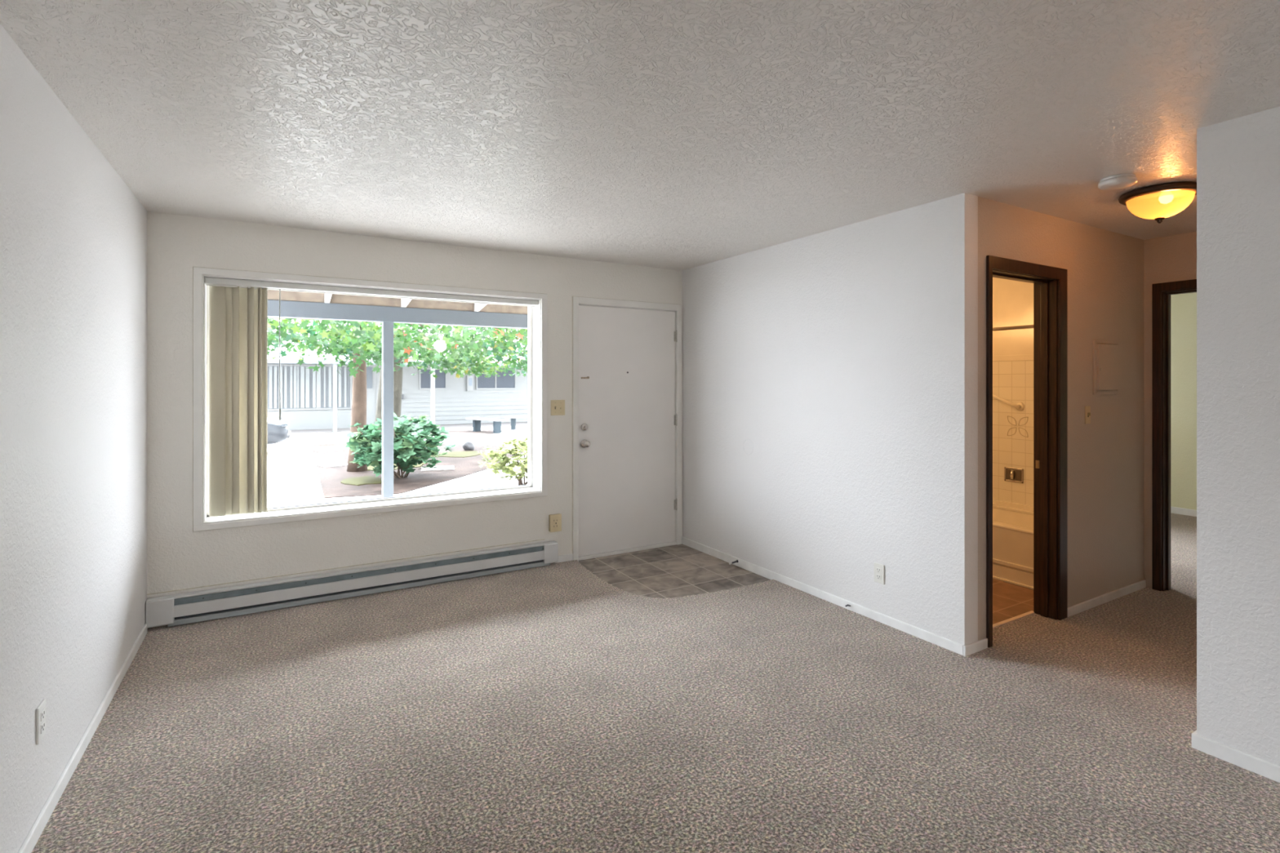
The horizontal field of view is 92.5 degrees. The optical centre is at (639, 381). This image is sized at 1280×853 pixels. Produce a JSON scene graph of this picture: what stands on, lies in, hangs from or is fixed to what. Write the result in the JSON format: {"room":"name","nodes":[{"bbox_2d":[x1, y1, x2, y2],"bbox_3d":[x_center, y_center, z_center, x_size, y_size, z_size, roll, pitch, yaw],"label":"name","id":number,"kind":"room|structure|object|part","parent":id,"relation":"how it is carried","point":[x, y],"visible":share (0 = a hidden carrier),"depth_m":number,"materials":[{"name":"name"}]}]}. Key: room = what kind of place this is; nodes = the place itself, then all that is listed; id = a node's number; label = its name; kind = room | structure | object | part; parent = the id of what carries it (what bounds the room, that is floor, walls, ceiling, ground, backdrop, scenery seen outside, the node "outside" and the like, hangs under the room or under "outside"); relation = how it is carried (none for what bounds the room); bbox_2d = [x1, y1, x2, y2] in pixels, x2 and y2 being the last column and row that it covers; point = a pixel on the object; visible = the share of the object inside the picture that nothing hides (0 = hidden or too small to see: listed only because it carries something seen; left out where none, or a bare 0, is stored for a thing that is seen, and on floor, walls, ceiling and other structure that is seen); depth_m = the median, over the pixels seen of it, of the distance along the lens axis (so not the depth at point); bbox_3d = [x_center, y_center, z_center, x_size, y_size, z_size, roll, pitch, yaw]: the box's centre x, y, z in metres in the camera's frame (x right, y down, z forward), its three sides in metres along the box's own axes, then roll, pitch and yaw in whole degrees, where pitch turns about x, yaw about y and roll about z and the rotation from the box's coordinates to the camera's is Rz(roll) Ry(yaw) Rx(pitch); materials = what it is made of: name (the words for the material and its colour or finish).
{"room":"empty living room","nodes":[
{"label":"empty living room","id":0,"kind":"room"},
{"bbox_2d":[0,23,146,852],"bbox_3d":[-0.490,0.326,-0.636,0.150,2.640,9.700,0,0,-30],"label":"wall","id":1,"kind":"structure","parent":0,"point":[73,234],"depth_m":2.16,"materials":[{"name":"white paint"}]},
{"bbox_2d":[35,698,45,745],"bbox_3d":[-1.936,1.101,1.982,0.010,0.116,0.072,0,0,-30],"label":"wall outlet","id":2,"kind":"object","parent":1,"relation":"attached to","point":[41,709],"visible":1,"depth_m":1.97,"materials":[{"name":"white plastic"}]},
{"bbox_2d":[40,720,44,733],"bbox_3d":[-1.934,1.121,1.984,0.003,0.028,0.034,0,0,-30],"label":"receptacle","id":3,"kind":"object","parent":2,"relation":"attached to","point":[42,722],"depth_m":1.98,"materials":[{"name":"white plastic"}]},
{"bbox_2d":[40,708,44,721],"bbox_3d":[-1.934,1.081,1.984,0.003,0.028,0.034,0,0,-30],"label":"receptacle","id":4,"kind":"object","parent":2,"relation":"attached to","point":[42,710],"depth_m":1.98,"materials":[{"name":"white plastic"}]},
{"bbox_2d":[17,623,147,852],"bbox_3d":[-0.439,1.426,-0.562,0.013,0.064,9.476,0,0,-30],"label":"baseboard","id":5,"kind":"structure","parent":1,"relation":"attached to","point":[43,817],"depth_m":2.30,"materials":[{"name":"paint"}]},
{"bbox_2d":[146,211,682,628],"bbox_3d":[-1.305,0.326,4.604,4.055,2.640,0.160,0,0,-30],"label":"wall","id":6,"kind":"structure","parent":0,"point":[179,557],"depth_m":4.05,"materials":[{"name":"white paint"}]},
{"bbox_2d":[146,538,544,595],"bbox_3d":[-1.817,1.248,4.208,2.470,0.004,0.003,0,0,-30],"label":"trim","id":7,"kind":"structure","parent":6,"relation":"attached to","point":[544,539],"depth_m":4.07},
{"bbox_2d":[146,540,558,627],"bbox_3d":[-1.761,1.354,4.200,2.551,0.168,0.074,0,0,-30],"label":"baseboard heater","id":8,"kind":"object","parent":6,"relation":"attached to","point":[174,610],"visible":0.99,"depth_m":4.04,"materials":[{"name":"white metal"}]},
{"bbox_2d":[173,546,543,605],"bbox_3d":[-1.744,1.300,4.185,2.306,0.036,0.004,0,0,-30],"label":"grille","id":9,"kind":"object","parent":8,"relation":"attached to","point":[185,600],"depth_m":4.07,"materials":[{"name":"grey metal"}]},
{"bbox_3d":[-1.747,1.352,4.176,2.351,0.068,0.016,0,0,-30],"label":"panel","id":10,"kind":"part","parent":8,"relation":"part of","materials":[{"name":"white metal"}]},
{"bbox_2d":[192,266,547,532],"bbox_3d":[-1.777,0.109,4.375,2.275,1.599,0.280,0,0,-30],"label":"window","id":11,"kind":"structure","parent":6,"relation":"in","point":[537,486],"depth_m":4.17,"materials":[{"name":"white paint"}]},
{"bbox_2d":[204,277,537,515],"bbox_3d":[-1.764,0.103,4.347,2.160,1.482,0.113,0,0,-30],"label":"vertical blind","id":12,"kind":"object","parent":11,"relation":"attached to","point":[238,308],"visible":1,"depth_m":3.91,"materials":[{"name":"beige plastic"}]},
{"bbox_3d":[-1.783,0.866,4.380,2.180,0.014,0.266,0,0,-30],"label":"sill","id":13,"kind":"part","parent":11,"relation":"part of","materials":[{"name":"white paint"}]},
{"bbox_2d":[548,513,561,532],"bbox_3d":[-0.674,1.123,4.859,0.096,0.136,0.038,0,0,-30],"label":"outlet box","id":14,"kind":"object","parent":6,"relation":"attached to","point":[554,520],"visible":1,"depth_m":4.85,"materials":[{"name":"beige plastic"}]},
{"bbox_2d":[551,400,564,415],"bbox_3d":[-0.652,0.211,4.884,0.120,0.122,0.018,0,0,-30],"label":"light switch","id":15,"kind":"object","parent":6,"relation":"attached to","point":[557,406],"visible":1,"depth_m":4.89,"materials":[{"name":"beige plastic"}]},
{"bbox_2d":[555,553,573,563],"bbox_3d":[-0.610,1.426,4.912,0.155,0.064,0.013,0,0,-30],"label":"baseboard","id":16,"kind":"structure","parent":6,"relation":"attached to","point":[566,557],"depth_m":4.91,"materials":[{"name":"paint"}]},
{"bbox_2d":[572,296,681,560],"bbox_3d":[-0.104,0.385,5.250,1.063,2.146,0.182,0,0,-30],"label":"door","id":17,"kind":"structure","parent":6,"relation":"in","point":[627,354],"depth_m":5.21,"materials":[{"name":"white paint"}]},
{"bbox_3d":[-0.438,0.511,4.987,0.067,0.067,0.068,0,0,-30],"label":"knob","id":18,"kind":"part","parent":17,"relation":"part of","materials":[{"name":"silver metal"}]},
{"bbox_3d":[-1.610,-0.848,5.701,11.000,0.316,2.039,0,0,-30],"label":"roof","id":19,"kind":"structure","parent":6,"relation":"attached to","visible":0},
{"bbox_2d":[324,293,332,302],"bbox_3d":[-2.556,-0.798,5.058,0.040,0.354,1.889,0,0,-30],"label":"rafter","id":20,"kind":"object","parent":19,"relation":"attached to","point":[327,297],"visible":0.02,"depth_m":5.31,"materials":[{"name":"white wood"}]},
{"bbox_2d":[400,297,411,307],"bbox_3d":[-2.003,-0.798,5.383,0.040,0.354,1.889,0,0,-30],"label":"rafter","id":21,"kind":"object","parent":19,"relation":"attached to","point":[404,302],"visible":0.02,"depth_m":5.64,"materials":[{"name":"white wood"}]},
{"bbox_2d":[474,302,487,311],"bbox_3d":[-1.412,-0.798,5.730,0.040,0.354,1.889,0,0,-30],"label":"rafter","id":22,"kind":"object","parent":19,"relation":"attached to","point":[477,307],"visible":0.02,"depth_m":6.00,"materials":[{"name":"white wood"}]},
{"bbox_2d":[0,0,1279,270],"bbox_3d":[3.448,-1.054,1.771,9.380,0.120,9.860,0,0,-30],"label":"ceiling","id":23,"kind":"structure","parent":0,"point":[677,135],"depth_m":2.23,"materials":[{"name":"white paint"}]},
{"bbox_2d":[1097,173,1137,190],"bbox_3d":[2.334,-0.974,2.995,0.154,0.041,0.154,0,0,-30],"label":"smoke detector","id":24,"kind":"object","parent":23,"relation":"attached to","point":[1117,181],"visible":1,"depth_m":2.96,"materials":[{"name":"white plastic"}]},
{"bbox_2d":[1118,181,1196,223],"bbox_3d":[2.717,-0.910,3.203,0.342,0.168,0.342,0,0,-30],"label":"ceiling lamp","id":25,"kind":"object","parent":23,"relation":"attached to","point":[1160,202],"visible":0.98,"depth_m":3.12,"materials":[{"name":"glass"}]},
{"bbox_3d":[2.717,-0.908,3.203,0.276,0.112,0.276,0,0,-30],"label":"lamp shade","id":26,"kind":"part","parent":25,"relation":"part of","materials":[{"name":"yellow glass"}]},
{"bbox_2d":[31,512,1279,852],"bbox_3d":[3.463,1.476,1.775,9.110,0.060,9.552,0,0,-30],"label":"floor","id":27,"kind":"structure","parent":0,"point":[553,708],"depth_m":2.54,"materials":[{"name":"carpet"}]},
{"bbox_2d":[992,499,1033,589],"bbox_3d":[2.813,1.238,4.925,0.780,0.435,1.558,0,0,-30],"label":"bathtub","id":28,"kind":"object","parent":27,"relation":"on","point":[1012,522],"visible":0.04,"depth_m":4.46,"materials":[{"name":"white ceramic"}]},
{"bbox_3d":[2.486,1.383,4.733,0.022,0.145,1.558,0,0,-30],"label":"apron panel","id":29,"kind":"part","parent":28,"relation":"part of","materials":[{"name":"white ceramic"}]},
{"bbox_2d":[992,610,1034,628],"bbox_3d":[2.153,1.453,3.652,0.723,0.026,0.025,0,0,-30],"label":"threshold","id":30,"kind":"object","parent":27,"relation":"on","point":[1031,612],"visible":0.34,"depth_m":3.71,"materials":[{"name":"wood"}]},
{"bbox_2d":[682,106,1279,782],"bbox_3d":[2.884,0.326,1.347,0.133,2.640,9.700,0,0,-30],"label":"wall","id":31,"kind":"structure","parent":0,"point":[846,356],"depth_m":3.47,"materials":[{"name":"white paint"}]},
{"bbox_2d":[681,536,963,655],"bbox_3d":[1.041,1.426,4.364,0.013,0.064,2.630,0,0,-30],"label":"baseboard","id":32,"kind":"structure","parent":31,"relation":"attached to","point":[952,646],"depth_m":3.98,"materials":[{"name":"paint"}]},
{"bbox_2d":[874,562,884,584],"bbox_3d":[1.439,1.158,3.690,0.010,0.116,0.072,0,0,-30],"label":"wall outlet","id":33,"kind":"object","parent":31,"relation":"attached to","point":[878,568],"visible":1,"depth_m":3.68,"materials":[{"name":"beige plastic"}]},
{"bbox_2d":[875,573,880,579],"bbox_3d":[1.437,1.178,3.688,0.003,0.028,0.034,0,0,-30],"label":"receptacle","id":34,"kind":"object","parent":33,"relation":"attached to","point":[877,575],"depth_m":3.69,"materials":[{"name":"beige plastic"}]},
{"bbox_2d":[875,567,880,573],"bbox_3d":[1.437,1.138,3.688,0.003,0.028,0.034,0,0,-30],"label":"receptacle","id":35,"kind":"object","parent":33,"relation":"attached to","point":[877,569],"depth_m":3.69,"materials":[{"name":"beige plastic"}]},
{"bbox_2d":[992,277,1033,355],"bbox_3d":[3.146,0.326,5.264,0.122,2.640,1.810,0,0,-30],"label":"wall","id":36,"kind":"structure","parent":0,"point":[1012,300],"depth_m":5.16,"materials":[{"name":"beige paint"}]},
{"bbox_2d":[992,360,1033,506],"bbox_3d":[3.120,0.416,5.174,0.014,1.260,1.680,0,0,-30],"label":"wall tile","id":37,"kind":"structure","parent":36,"relation":"attached to","point":[1012,380],"depth_m":5.14,"materials":[{"name":"beige tile"}]},
{"bbox_2d":[992,394,1024,410],"bbox_3d":[2.983,0.084,5.325,0.068,0.324,0.652,0,0,-30],"label":"grab bar","id":38,"kind":"object","parent":37,"relation":"attached to","point":[1019,406],"visible":0.44,"depth_m":5.10,"materials":[{"name":"white ceramic"}]},
{"bbox_2d":[1004,466,1023,483],"bbox_3d":[3.119,0.786,5.125,0.038,0.120,0.153,0,0,-30],"label":"soap dish","id":39,"kind":"object","parent":37,"relation":"attached to","point":[1011,474],"visible":1,"depth_m":5.12,"materials":[{"name":"silver metal"}]},
{"bbox_2d":[1007,415,1028,437],"bbox_3d":[3.148,0.378,5.109,0.005,0.170,0.170,0,0,-30],"label":"tile motif","id":40,"kind":"structure","parent":37,"relation":"attached to","point":[1007,415],"depth_m":5.11},
{"bbox_2d":[992,354,1033,361],"bbox_3d":[3.112,-0.195,5.170,0.005,0.046,1.680,0,0,-30],"label":"trim","id":41,"kind":"structure","parent":36,"relation":"attached to","point":[1029,357],"depth_m":5.13,"materials":[{"name":"white ceramic"}]},
{"bbox_2d":[977,196,1143,640],"bbox_3d":[2.702,0.326,3.884,2.125,2.640,0.120,0,0,-30],"label":"wall","id":42,"kind":"structure","parent":0,"point":[1105,268],"depth_m":3.91,"materials":[{"name":"beige paint"}]},
{"bbox_2d":[963,638,987,656],"bbox_3d":[1.794,1.426,3.273,0.206,0.064,0.013,0,0,-30],"label":"baseboard","id":43,"kind":"structure","parent":42,"relation":"attached to","point":[978,646],"depth_m":3.26,"materials":[{"name":"paint"}]},
{"bbox_2d":[986,255,1067,647],"bbox_3d":[2.215,0.381,3.595,0.838,2.130,0.146,0,0,-30],"label":"door frame","id":44,"kind":"structure","parent":42,"relation":"in","point":[1050,283],"depth_m":3.73,"materials":[{"name":"brown wood"}]},
{"bbox_3d":[2.465,0.516,3.799,0.005,0.050,0.022,0,0,-30],"label":"strike plate","id":45,"kind":"part","parent":44,"relation":"part of","materials":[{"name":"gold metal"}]},
{"bbox_2d":[1084,405,1090,423],"bbox_3d":[2.850,0.214,3.891,0.063,0.113,0.018,0,0,-30],"label":"light switch","id":46,"kind":"object","parent":42,"relation":"attached to","point":[1087,408],"visible":1,"depth_m":3.89,"materials":[{"name":"beige plastic"}]},
{"bbox_2d":[1093,339,1119,394],"bbox_3d":[3.064,-0.091,4.013,0.350,0.355,0.026,0,0,-30],"label":"electrical panel","id":47,"kind":"object","parent":42,"relation":"attached to","point":[1106,357],"visible":1,"depth_m":3.99,"materials":[{"name":"beige paint"}]},
{"bbox_2d":[1067,579,1146,617],"bbox_3d":[3.078,1.426,4.028,1.090,0.064,0.013,0,0,-30],"label":"baseboard","id":48,"kind":"structure","parent":42,"relation":"attached to","point":[1086,605],"depth_m":4.00,"materials":[{"name":"paint"}]},
{"bbox_2d":[1143,231,1196,588],"bbox_3d":[3.837,0.326,3.931,0.120,2.640,0.950,0,0,-30],"label":"wall","id":49,"kind":"structure","parent":0,"point":[1172,258],"depth_m":4.28,"materials":[{"name":"beige paint"}]},
{"bbox_2d":[1151,279,1196,591],"bbox_3d":[3.840,0.385,3.911,0.136,2.122,0.883,0,0,-30],"label":"door frame","id":50,"kind":"structure","parent":49,"relation":"in","point":[1162,292],"depth_m":4.23,"materials":[{"name":"brown wood"}]},
{"bbox_2d":[1170,292,1196,510],"bbox_3d":[6.556,0.326,5.621,0.120,2.640,5.350,0,0,-30],"label":"wall","id":51,"kind":"structure","parent":0,"point":[1183,306],"depth_m":6.63,"materials":[{"name":"beige paint"}]},
{"bbox_2d":[1170,506,1196,516],"bbox_3d":[6.491,1.417,5.600,0.013,0.082,5.080,0,0,-30],"label":"baseboard","id":52,"kind":"structure","parent":51,"relation":"attached to","point":[1182,511],"depth_m":6.62,"materials":[{"name":"paint"}]},
{"label":"outside","id":53,"kind":"structure","parent":0,"visible":0},
{"bbox_2d":[267,425,528,507],"bbox_3d":[-2.400,1.746,18.888,65.000,0.300,85.000,0,0,-30],"label":"ground","id":54,"kind":"structure","parent":53,"point":[293,477],"depth_m":10.46,"materials":[{"name":"concrete"}]},
{"bbox_2d":[267,417,289,444],"bbox_3d":[-9.789,0.881,12.691,4.330,1.430,1.780,0,0,-34],"label":"car","id":55,"kind":"object","parent":54,"relation":"on","point":[277,431],"visible":0.12,"depth_m":13.17,"materials":[{"name":"silver metal"}]},
{"bbox_2d":[333,364,337,432],"bbox_3d":[-9.473,0.531,19.023,0.110,2.130,0.110,0,0,-30],"label":"post","id":56,"kind":"object","parent":54,"relation":"on","point":[335,366],"visible":1,"depth_m":18.97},
{"bbox_2d":[267,342,528,431],"bbox_3d":[-9.598,0.096,23.241,26.000,3.000,7.600,0,0,-30],"label":"building","id":57,"kind":"structure","parent":54,"relation":"on","point":[306,394],"depth_m":21.01,"materials":[{"name":"white"}]},
{"bbox_3d":[-11.001,0.201,19.836,2.930,1.370,0.010,0,0,-30],"label":"pane","id":58,"kind":"part","parent":57,"relation":"part of","materials":[{"name":"clear glass"}]},
{"bbox_3d":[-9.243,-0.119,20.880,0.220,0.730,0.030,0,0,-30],"label":"door","id":59,"kind":"part","parent":57,"relation":"part of","materials":[{"name":"white"}]},
{"bbox_3d":[-9.237,0.871,20.890,0.360,1.250,0.020,0,0,-30],"label":"door panel","id":60,"kind":"part","parent":57,"relation":"part of","materials":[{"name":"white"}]},
{"bbox_3d":[-7.410,-0.084,21.946,0.860,0.660,0.010,0,0,-30],"label":"pane","id":61,"kind":"part","parent":57,"relation":"part of","materials":[{"name":"grey glass"}]},
{"bbox_3d":[-5.418,-0.124,23.116,1.440,0.760,0.010,0,0,-30],"label":"pane","id":62,"kind":"part","parent":57,"relation":"part of","materials":[{"name":"grey glass"}]},
{"bbox_2d":[290,422,528,434],"bbox_3d":[-6.896,1.586,21.407,9.200,0.020,1.500,0,0,-30],"label":"walkway","id":63,"kind":"structure","parent":54,"relation":"on","point":[487,424],"depth_m":20.92,"materials":[{"name":"grey concrete"}]},
{"bbox_2d":[311,443,523,498],"bbox_3d":[-4.186,1.595,12.966,4.880,0.022,8.200,0,0,-30],"label":"ground","id":64,"kind":"structure","parent":54,"relation":"on","point":[331,477],"depth_m":10.56,"materials":[{"name":"brown soil"}]},
{"bbox_2d":[313,447,349,452],"bbox_3d":[-6.877,1.569,14.169,1.100,0.030,0.500,0,0,-42],"label":"stepping stone","id":65,"kind":"object","parent":64,"relation":"on","point":[337,449],"visible":0.56,"depth_m":13.96,"materials":[{"name":"stone"}]},
{"bbox_2d":[315,462,347,467],"bbox_3d":[-5.769,1.569,11.514,0.440,0.030,0.440,0,0,42],"label":"stepping stone","id":66,"kind":"object","parent":64,"relation":"on","point":[334,464],"visible":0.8,"depth_m":11.44,"materials":[{"name":"stone"}]},
{"bbox_2d":[340,475,382,485],"bbox_3d":[-4.397,1.585,9.737,0.653,0.022,0.911,0,0,-30],"label":"ground","id":67,"kind":"structure","parent":64,"relation":"on","point":[365,480],"depth_m":9.64,"materials":[{"name":"plant"}]},
{"bbox_2d":[366,462,426,471],"bbox_3d":[-4.647,1.585,11.324,1.432,0.022,0.904,0,0,-30],"label":"ground","id":68,"kind":"structure","parent":64,"relation":"on","point":[369,468],"depth_m":11.25,"materials":[{"name":"soil"}]},
{"bbox_2d":[267,317,528,471],"bbox_3d":[-4.465,-0.573,9.496,7.743,4.383,4.154,0,0,-30],"label":"maple tree","id":69,"kind":"object","parent":64,"relation":"on","point":[365,340],"visible":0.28,"depth_m":9.46,"materials":[{"name":"green plant"}]},
{"bbox_2d":[341,412,457,478],"bbox_3d":[-3.911,1.065,10.049,1.586,1.125,1.627,0,0,23],"label":"shrub","id":70,"kind":"object","parent":64,"relation":"on","point":[410,445],"visible":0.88,"depth_m":9.79,"materials":[{"name":"green plant"}]},
{"bbox_2d":[271,317,528,440],"bbox_3d":[-3.659,-0.952,15.306,10.413,5.166,4.566,0,0,-30],"label":"maple tree","id":71,"kind":"object","parent":64,"relation":"on","point":[397,375],"visible":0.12,"depth_m":14.07,"materials":[{"name":"green plant"}]},
{"bbox_2d":[421,465,454,471],"bbox_3d":[-3.638,1.569,11.027,0.560,0.030,0.360,0,0,-19],"label":"stepping stone","id":72,"kind":"object","parent":64,"relation":"on","point":[441,468],"visible":0.91,"depth_m":10.92,"materials":[{"name":"stone"}]},
{"bbox_2d":[430,450,484,457],"bbox_3d":[-3.975,1.585,13.277,1.113,0.022,1.197,0,0,17],"label":"ground","id":73,"kind":"structure","parent":64,"relation":"on","point":[452,454],"depth_m":13.19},
{"bbox_2d":[462,440,474,450],"bbox_3d":[-3.945,1.496,14.099,0.264,0.242,0.272,0,0,-30],"label":"rock","id":74,"kind":"object","parent":64,"relation":"on","point":[467,446],"visible":0.95,"depth_m":14.01,"materials":[{"name":"grey stone"}]},
{"bbox_2d":[431,367,435,424],"bbox_3d":[-6.940,0.531,20.511,0.110,2.130,0.110,0,0,-30],"label":"post","id":75,"kind":"object","parent":54,"relation":"on","point":[433,380],"visible":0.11,"depth_m":20.47,"materials":[{"name":"white wood"}]},
{"bbox_2d":[430,430,509,437],"bbox_3d":[-5.353,1.595,18.975,2.385,0.022,2.663,0,0,35],"label":"ground","id":76,"kind":"structure","parent":54,"relation":"on","point":[453,433],"depth_m":18.71,"materials":[{"name":"white concrete"}]},
{"bbox_2d":[465,417,508,433],"bbox_3d":[-4.765,1.381,19.064,1.550,0.430,0.440,0,0,38],"label":"bench","id":77,"kind":"object","parent":76,"relation":"on","point":[476,421],"visible":0.98,"depth_m":18.81,"materials":[{"name":"white wood"}]},
{"bbox_3d":[-5.157,1.406,19.365,0.100,0.380,0.240,0,0,38],"label":"leg","id":78,"kind":"part","parent":77,"relation":"part of","materials":[{"name":"grey metal"}]},
{"bbox_3d":[-4.765,1.191,19.064,1.550,0.050,0.440,0,0,38],"label":"seat","id":79,"kind":"part","parent":77,"relation":"part of","materials":[{"name":"white wood"}]},
{"bbox_3d":[-4.373,1.406,18.762,0.100,0.380,0.240,0,0,38],"label":"leg","id":80,"kind":"part","parent":77,"relation":"part of","materials":[{"name":"grey metal"}]},
{"bbox_2d":[477,433,528,485],"bbox_3d":[-1.757,1.213,9.339,1.379,0.831,1.196,0,0,-30],"label":"shrub","id":81,"kind":"object","parent":54,"relation":"on","point":[514,446],"visible":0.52,"depth_m":9.07,"materials":[{"name":"green plant"}]},
{"bbox_2d":[502,416,528,430],"bbox_3d":[-3.649,1.381,20.125,1.600,0.430,0.440,0,0,5],"label":"bench","id":82,"kind":"object","parent":54,"relation":"on","point":[513,418],"visible":0.45,"depth_m":20.05,"materials":[{"name":"white wood"}]},
{"bbox_3d":[-4.168,1.406,20.167,0.100,0.380,0.240,0,0,5],"label":"leg","id":83,"kind":"part","parent":82,"relation":"part of","materials":[{"name":"grey metal"}]},
{"bbox_3d":[-3.649,1.191,20.125,1.600,0.050,0.440,0,0,5],"label":"seat","id":84,"kind":"part","parent":82,"relation":"part of","materials":[{"name":"white wood"}]},
{"bbox_3d":[-1.534,1.566,5.572,11.000,0.160,1.738,0,0,-30],"label":"porch slab","id":85,"kind":"object","parent":54,"relation":"on","visible":0},
{"bbox_2d":[382,321,393,497],"bbox_3d":[-2.357,0.467,5.725,0.120,2.038,0.120,0,0,-30],"label":"porch post","id":86,"kind":"object","parent":85,"relation":"on","point":[387,326],"visible":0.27,"depth_m":5.68,"materials":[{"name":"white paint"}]},
{"bbox_2d":[267,299,528,328],"bbox_3d":[-2.028,-0.623,5.918,10.500,0.142,0.100,0,0,-30],"label":"beam","id":87,"kind":"structure","parent":86,"relation":"on","point":[289,308],"depth_m":5.70,"materials":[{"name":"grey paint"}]},
{"bbox_2d":[267,289,324,302],"bbox_3d":[-3.062,-0.736,5.288,0.595,0.084,0.040,0,0,-30],"label":"board","id":88,"kind":"object","parent":87,"relation":"on","point":[272,294],"visible":0.64,"depth_m":5.31,"materials":[{"name":"beige wood"}]},
{"bbox_2d":[329,293,400,306],"bbox_3d":[-2.510,-0.736,5.612,0.597,0.084,0.040,0,0,-30],"label":"board","id":89,"kind":"object","parent":87,"relation":"on","point":[335,298],"visible":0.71,"depth_m":5.59,"materials":[{"name":"beige wood"}]},
{"bbox_2d":[405,298,474,311],"bbox_3d":[-1.938,-0.736,5.948,0.642,0.084,0.040,0,0,-30],"label":"board","id":90,"kind":"object","parent":87,"relation":"on","point":[420,304],"visible":0.79,"depth_m":5.93,"materials":[{"name":"beige wood"}]},
{"bbox_2d":[478,303,528,314],"bbox_3d":[-1.377,-0.736,6.277,0.570,0.084,0.040,0,0,-30],"label":"board","id":91,"kind":"object","parent":87,"relation":"on","point":[490,308],"visible":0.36,"depth_m":6.26,"materials":[{"name":"beige wood"}]},
{"bbox_3d":[1.769,0.326,5.430,2.083,2.640,0.130,0,0,-30],"label":"wall","id":92,"kind":"structure","parent":0,"visible":0},
{"bbox_2d":[992,324,1033,331],"bbox_3d":[2.490,-0.386,4.803,0.060,0.059,1.680,0,0,-30],"label":"shower rod","id":93,"kind":"object","parent":92,"relation":"attached to","point":[1026,326],"visible":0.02,"depth_m":4.43,"materials":[{"name":"silver metal"}]}
]}

